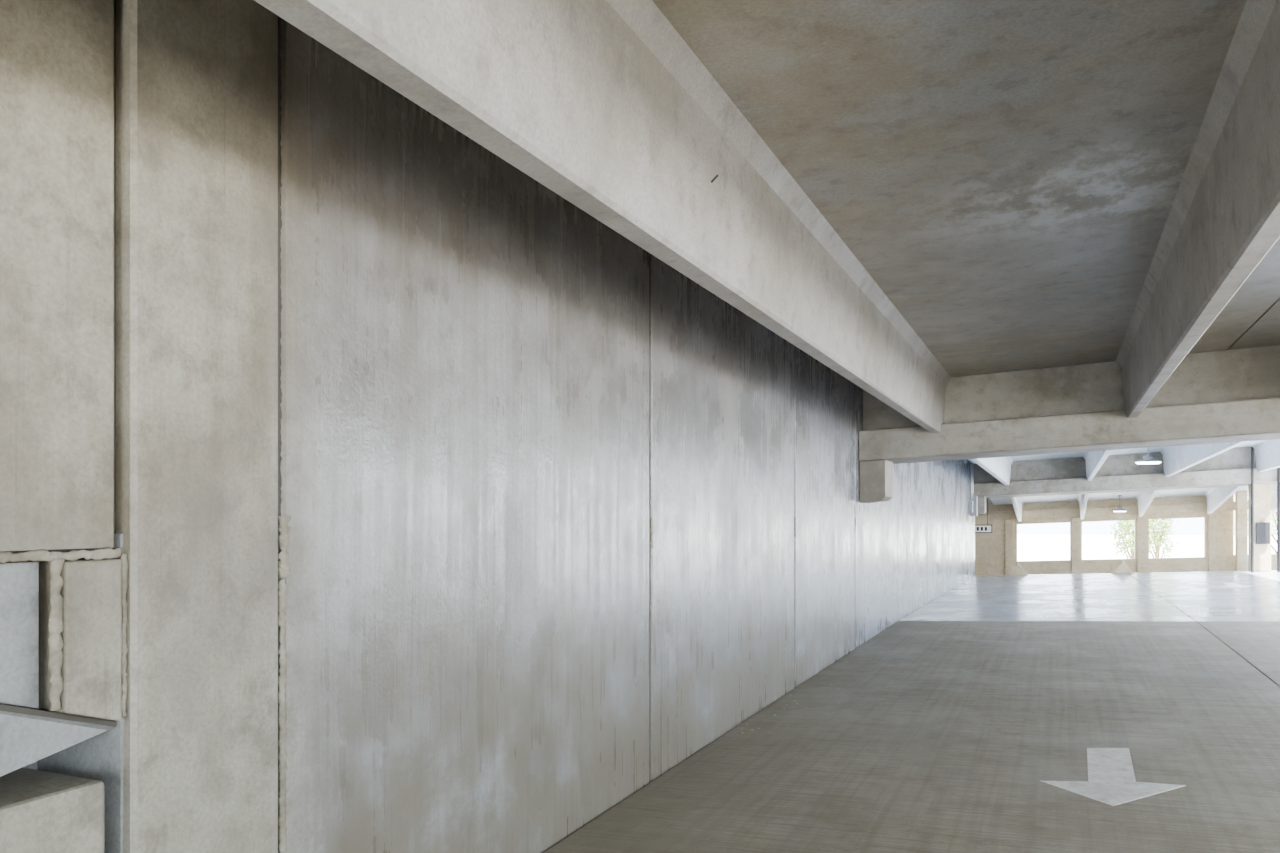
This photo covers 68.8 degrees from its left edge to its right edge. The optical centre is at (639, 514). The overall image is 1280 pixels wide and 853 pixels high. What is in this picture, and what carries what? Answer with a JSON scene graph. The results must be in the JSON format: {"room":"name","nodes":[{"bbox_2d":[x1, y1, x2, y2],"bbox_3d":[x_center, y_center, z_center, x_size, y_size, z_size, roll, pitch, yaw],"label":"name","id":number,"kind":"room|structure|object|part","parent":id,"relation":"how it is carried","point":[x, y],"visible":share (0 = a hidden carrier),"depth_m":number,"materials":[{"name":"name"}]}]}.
{"room":"parking garage","nodes":[
{"label":"parking garage","id":0,"kind":"room"},
{"bbox_2d":[0,0,974,852],"bbox_3d":[1.801,0.095,9.981,0.438,3.510,37.686,0,0,24],"label":"wall","id":1,"kind":"structure","parent":0,"point":[464,466],"depth_m":3.27,"materials":[{"name":"concrete"}]},
{"bbox_3d":[-1.673,0.297,2.127,0.195,0.364,0.490,0,0,24],"label":"recessed panel","id":2,"kind":"part","parent":1,"relation":"part of","materials":[{"name":"concrete"}]},
{"bbox_2d":[278,23,855,852],"bbox_3d":[0.722,0.024,7.095,0.043,3.153,9.125,0,0,24],"label":"wall joint","id":3,"kind":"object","parent":1,"relation":"attached to","point":[284,568],"depth_m":2.95,"materials":[{"name":"concrete"}]},
{"bbox_2d":[860,460,892,502],"bbox_3d":[2.947,-0.410,11.650,0.310,0.517,0.570,0,0,24],"label":"corbel","id":4,"kind":"object","parent":1,"relation":"attached to","point":[876,477],"visible":1,"depth_m":11.40,"materials":[{"name":"grey concrete"}]},
{"bbox_2d":[859,345,1279,463],"bbox_3d":[8.206,-1.386,9.524,11.635,1.452,1.100,0,0,24],"label":"girder","id":5,"kind":"object","parent":4,"relation":"on","point":[1224,396],"visible":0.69,"depth_m":10.55,"materials":[{"name":"grey concrete"}]},
{"bbox_2d":[970,463,973,497],"bbox_3d":[9.043,-0.925,25.465,0.049,0.950,0.479,0,0,24],"label":"conduit pipe","id":6,"kind":"object","parent":1,"relation":"attached to","point":[971,464],"visible":1,"depth_m":25.27,"materials":[{"name":"metal"}]},
{"bbox_2d":[969,496,977,515],"bbox_3d":[9.079,-0.245,25.466,0.175,0.560,0.700,0,0,24],"label":"electrical box","id":7,"kind":"object","parent":1,"relation":"attached to","point":[973,503],"visible":0.93,"depth_m":25.49,"materials":[{"name":"metal"}]},
{"bbox_2d":[978,496,985,514],"bbox_3d":[9.668,-0.265,26.610,0.310,0.523,0.570,0,0,24],"label":"corbel","id":8,"kind":"object","parent":1,"relation":"attached to","point":[982,499],"visible":0.6,"depth_m":26.33,"materials":[{"name":"grey concrete"}]},
{"bbox_2d":[543,570,1279,852],"bbox_3d":[7.241,2.192,12.090,16.283,2.244,45.988,0,0,24],"label":"floor","id":9,"kind":"structure","parent":0,"point":[997,687],"depth_m":6.32,"materials":[{"name":"concrete"}]},
{"bbox_2d":[1007,561,1027,574],"bbox_3d":[10.695,1.515,26.494,0.552,0.393,0.300,0,0,24],"label":"bracket","id":10,"kind":"object","parent":9,"relation":"on","point":[1017,569],"visible":1,"depth_m":26.36,"materials":[{"name":"beige concrete"}]},
{"bbox_2d":[1041,748,1185,805],"bbox_3d":[2.768,1.489,5.367,0.670,0.034,1.327,0,0,41],"label":"painted arrow","id":11,"kind":"object","parent":9,"relation":"on","point":[1111,777],"visible":1,"depth_m":5.20,"materials":[{"name":"white paint"}]},
{"bbox_2d":[1111,559,1133,573],"bbox_3d":[13.112,1.398,25.408,0.552,0.393,0.300,0,0,24],"label":"bracket","id":12,"kind":"object","parent":9,"relation":"on","point":[1122,567],"visible":1,"depth_m":25.28,"materials":[{"name":"beige concrete"}]},
{"bbox_2d":[1219,583,1256,587],"bbox_3d":[12.209,1.439,19.222,0.729,0.033,1.607,0,0,24],"label":"painted arrow","id":13,"kind":"object","parent":9,"relation":"on","point":[1228,584],"visible":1,"depth_m":19.02,"materials":[{"name":"white paint"}]},
{"bbox_2d":[1235,491,1247,570],"bbox_3d":[19.994,0.830,31.087,0.300,3.258,0.400,0,0,24],"label":"concrete column","id":14,"kind":"structure","parent":9,"relation":"on","point":[1241,497],"depth_m":30.92,"materials":[{"name":"beige concrete"}]},
{"bbox_2d":[1248,483,1270,571],"bbox_3d":[15.927,0.315,24.034,0.420,2.277,0.500,0,0,24],"label":"concrete column","id":15,"kind":"structure","parent":9,"relation":"on","point":[1262,491],"depth_m":23.82,"materials":[{"name":"beige concrete"}]},
{"bbox_2d":[973,446,1276,497],"bbox_3d":[14.925,-1.221,24.484,11.635,1.495,1.100,0,0,24],"label":"girder","id":16,"kind":"object","parent":15,"relation":"on","point":[1232,467],"visible":0.68,"depth_m":25.05,"materials":[{"name":"grey concrete"}]},
{"bbox_2d":[1256,522,1269,543],"bbox_3d":[15.816,0.463,23.739,0.300,0.563,0.070,0,0,24],"label":"electrical box","id":17,"kind":"object","parent":15,"relation":"attached to","point":[1263,528],"visible":1,"depth_m":23.71,"materials":[{"name":"black metal"}]},
{"bbox_2d":[1251,447,1279,572],"bbox_3d":[15.701,-0.141,23.423,0.670,3.176,0.120,0,0,24],"label":"drain pipe","id":18,"kind":"object","parent":9,"relation":"on","point":[1252,448],"visible":0.88,"depth_m":23.52,"materials":[{"name":"black metal"}]},
{"bbox_2d":[652,0,1279,504],"bbox_3d":[7.238,-1.163,12.535,15.932,2.165,46.800,0,0,24],"label":"ceiling","id":19,"kind":"structure","parent":0,"point":[1008,174],"depth_m":4.23,"materials":[{"name":"concrete"}]},
{"bbox_2d":[254,0,950,432],"bbox_3d":[-0.651,-1.307,1.822,0.300,0.678,20.690,0,0,24],"label":"concrete beam","id":20,"kind":"structure","parent":19,"relation":"attached to","point":[603,104],"depth_m":3.12,"materials":[{"name":"grey concrete"}]},
{"bbox_2d":[975,498,991,532],"bbox_3d":[10.625,-0.295,29.230,0.730,1.710,0.065,0,0,24],"label":"exit sign","id":21,"kind":"object","parent":19,"relation":"hanging from","point":[987,528],"visible":0.56,"depth_m":29.14,"materials":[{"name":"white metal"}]},
{"bbox_3d":[10.626,0.430,29.233,0.670,0.200,0.040,0,0,24],"label":"panel","id":22,"kind":"part","parent":21,"relation":"part of","materials":[{"name":"white plastic"}]},
{"bbox_2d":[971,456,1012,484],"bbox_3d":[7.075,-1.235,19.021,0.300,0.823,15.780,0,0,24],"label":"concrete beam","id":23,"kind":"structure","parent":19,"relation":"attached to","point":[998,467],"depth_m":21.40,"materials":[{"name":"grey concrete"}]},
{"bbox_2d":[1010,497,1023,521],"bbox_3d":[12.220,-0.624,30.474,0.300,1.730,8.090,0,0,24],"label":"concrete beam","id":24,"kind":"structure","parent":19,"relation":"attached to","point":[1017,502],"depth_m":31.91,"materials":[{"name":"grey concrete"}]},
{"bbox_2d":[1078,493,1088,518],"bbox_3d":[14.099,-0.714,29.630,0.300,1.730,8.090,0,0,24],"label":"concrete beam","id":25,"kind":"structure","parent":19,"relation":"attached to","point":[1082,498],"depth_m":30.99,"materials":[{"name":"grey concrete"}]},
{"bbox_2d":[1083,450,1111,480],"bbox_3d":[8.954,-1.326,18.177,0.300,0.823,15.780,0,0,24],"label":"concrete beam","id":26,"kind":"structure","parent":19,"relation":"attached to","point":[1094,460],"depth_m":20.23,"materials":[{"name":"grey concrete"}]},
{"bbox_2d":[1113,495,1125,511],"bbox_3d":[16.457,-0.391,32.073,0.440,0.582,0.440,0,0,24],"label":"pendant light","id":27,"kind":"object","parent":19,"relation":"hanging from","point":[1119,509],"visible":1,"depth_m":31.99,"materials":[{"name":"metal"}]},
{"bbox_2d":[1136,490,1158,516],"bbox_3d":[15.777,-0.795,28.876,0.300,1.730,8.090,0,0,24],"label":"concrete beam","id":28,"kind":"structure","parent":19,"relation":"attached to","point":[1144,498],"depth_m":30.42,"materials":[{"name":"grey concrete"}]},
{"bbox_2d":[1134,447,1161,463],"bbox_3d":[11.927,-1.436,21.939,0.580,0.472,0.580,0,0,24],"label":"pendant light","id":29,"kind":"object","parent":19,"relation":"hanging from","point":[1149,459],"visible":0.86,"depth_m":21.80,"materials":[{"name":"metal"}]},
{"bbox_2d":[1116,0,1279,417],"bbox_3d":[1.228,-1.398,0.978,0.300,0.678,20.690,0,0,24],"label":"concrete beam","id":30,"kind":"structure","parent":19,"relation":"attached to","point":[1223,219],"depth_m":4.16,"materials":[{"name":"grey concrete"}]},
{"bbox_2d":[1160,441,1246,476],"bbox_3d":[10.633,-1.407,17.423,0.300,0.823,15.780,0,0,24],"label":"concrete beam","id":31,"kind":"structure","parent":19,"relation":"attached to","point":[1176,459],"depth_m":19.92,"materials":[{"name":"grey concrete"}]},
{"bbox_2d":[1204,486,1241,513],"bbox_3d":[17.656,-0.886,28.032,0.300,1.730,8.090,0,0,24],"label":"concrete beam","id":32,"kind":"structure","parent":19,"relation":"attached to","point":[1215,496],"depth_m":29.68,"materials":[{"name":"grey concrete"}]},
{"bbox_2d":[1252,439,1279,471],"bbox_3d":[12.512,-1.497,16.579,0.300,0.823,15.780,0,0,24],"label":"concrete beam","id":33,"kind":"structure","parent":19,"relation":"attached to","point":[1267,453],"depth_m":22.39,"materials":[{"name":"grey concrete"}]},
{"bbox_2d":[1271,486,1276,511],"bbox_3d":[19.335,-0.967,27.277,0.300,1.730,8.090,0,0,24],"label":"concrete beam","id":34,"kind":"structure","parent":19,"relation":"attached to","point":[1274,490],"depth_m":30.55,"materials":[{"name":"grey concrete"}]},
{"bbox_2d":[975,494,1276,574],"bbox_3d":[16.506,1.316,33.207,15.900,4.142,0.390,0,0,24],"label":"wall","id":35,"kind":"structure","parent":0,"point":[996,551],"depth_m":33.13,"materials":[{"name":"beige concrete"}]},
{"label":"outside","id":36,"kind":"structure","parent":0,"visible":0},
{"bbox_2d":[1017,534,1276,560],"bbox_3d":[38.268,3.800,48.585,270.000,0.001,280.000,0,0,24],"label":"ground","id":37,"kind":"structure","parent":36,"point":[1030,547],"depth_m":109.32,"materials":[{"name":"white"}]},
{"bbox_2d":[1105,519,1154,558],"bbox_3d":[21.905,1.694,41.700,1.901,4.221,1.853,0,0,-38],"label":"leafy tree","id":38,"kind":"object","parent":37,"relation":"on","point":[1130,543],"visible":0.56,"depth_m":41.59,"materials":[{"name":"green plant"}]},
{"bbox_2d":[1149,519,1179,557],"bbox_3d":[24.199,1.623,43.822,2.067,4.362,2.130,0,0,24],"label":"leafy tree","id":39,"kind":"object","parent":37,"relation":"on","point":[1158,539],"visible":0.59,"depth_m":43.65,"materials":[{"name":"green plant"}]},
{"bbox_2d":[1234,509,1276,553],"bbox_3d":[28.784,0.531,41.790,4.592,6.546,4.900,0,0,24],"label":"leafy tree","id":40,"kind":"object","parent":37,"relation":"on","point":[1274,519],"visible":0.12,"depth_m":42.10,"materials":[{"name":"green plant"}]}
]}

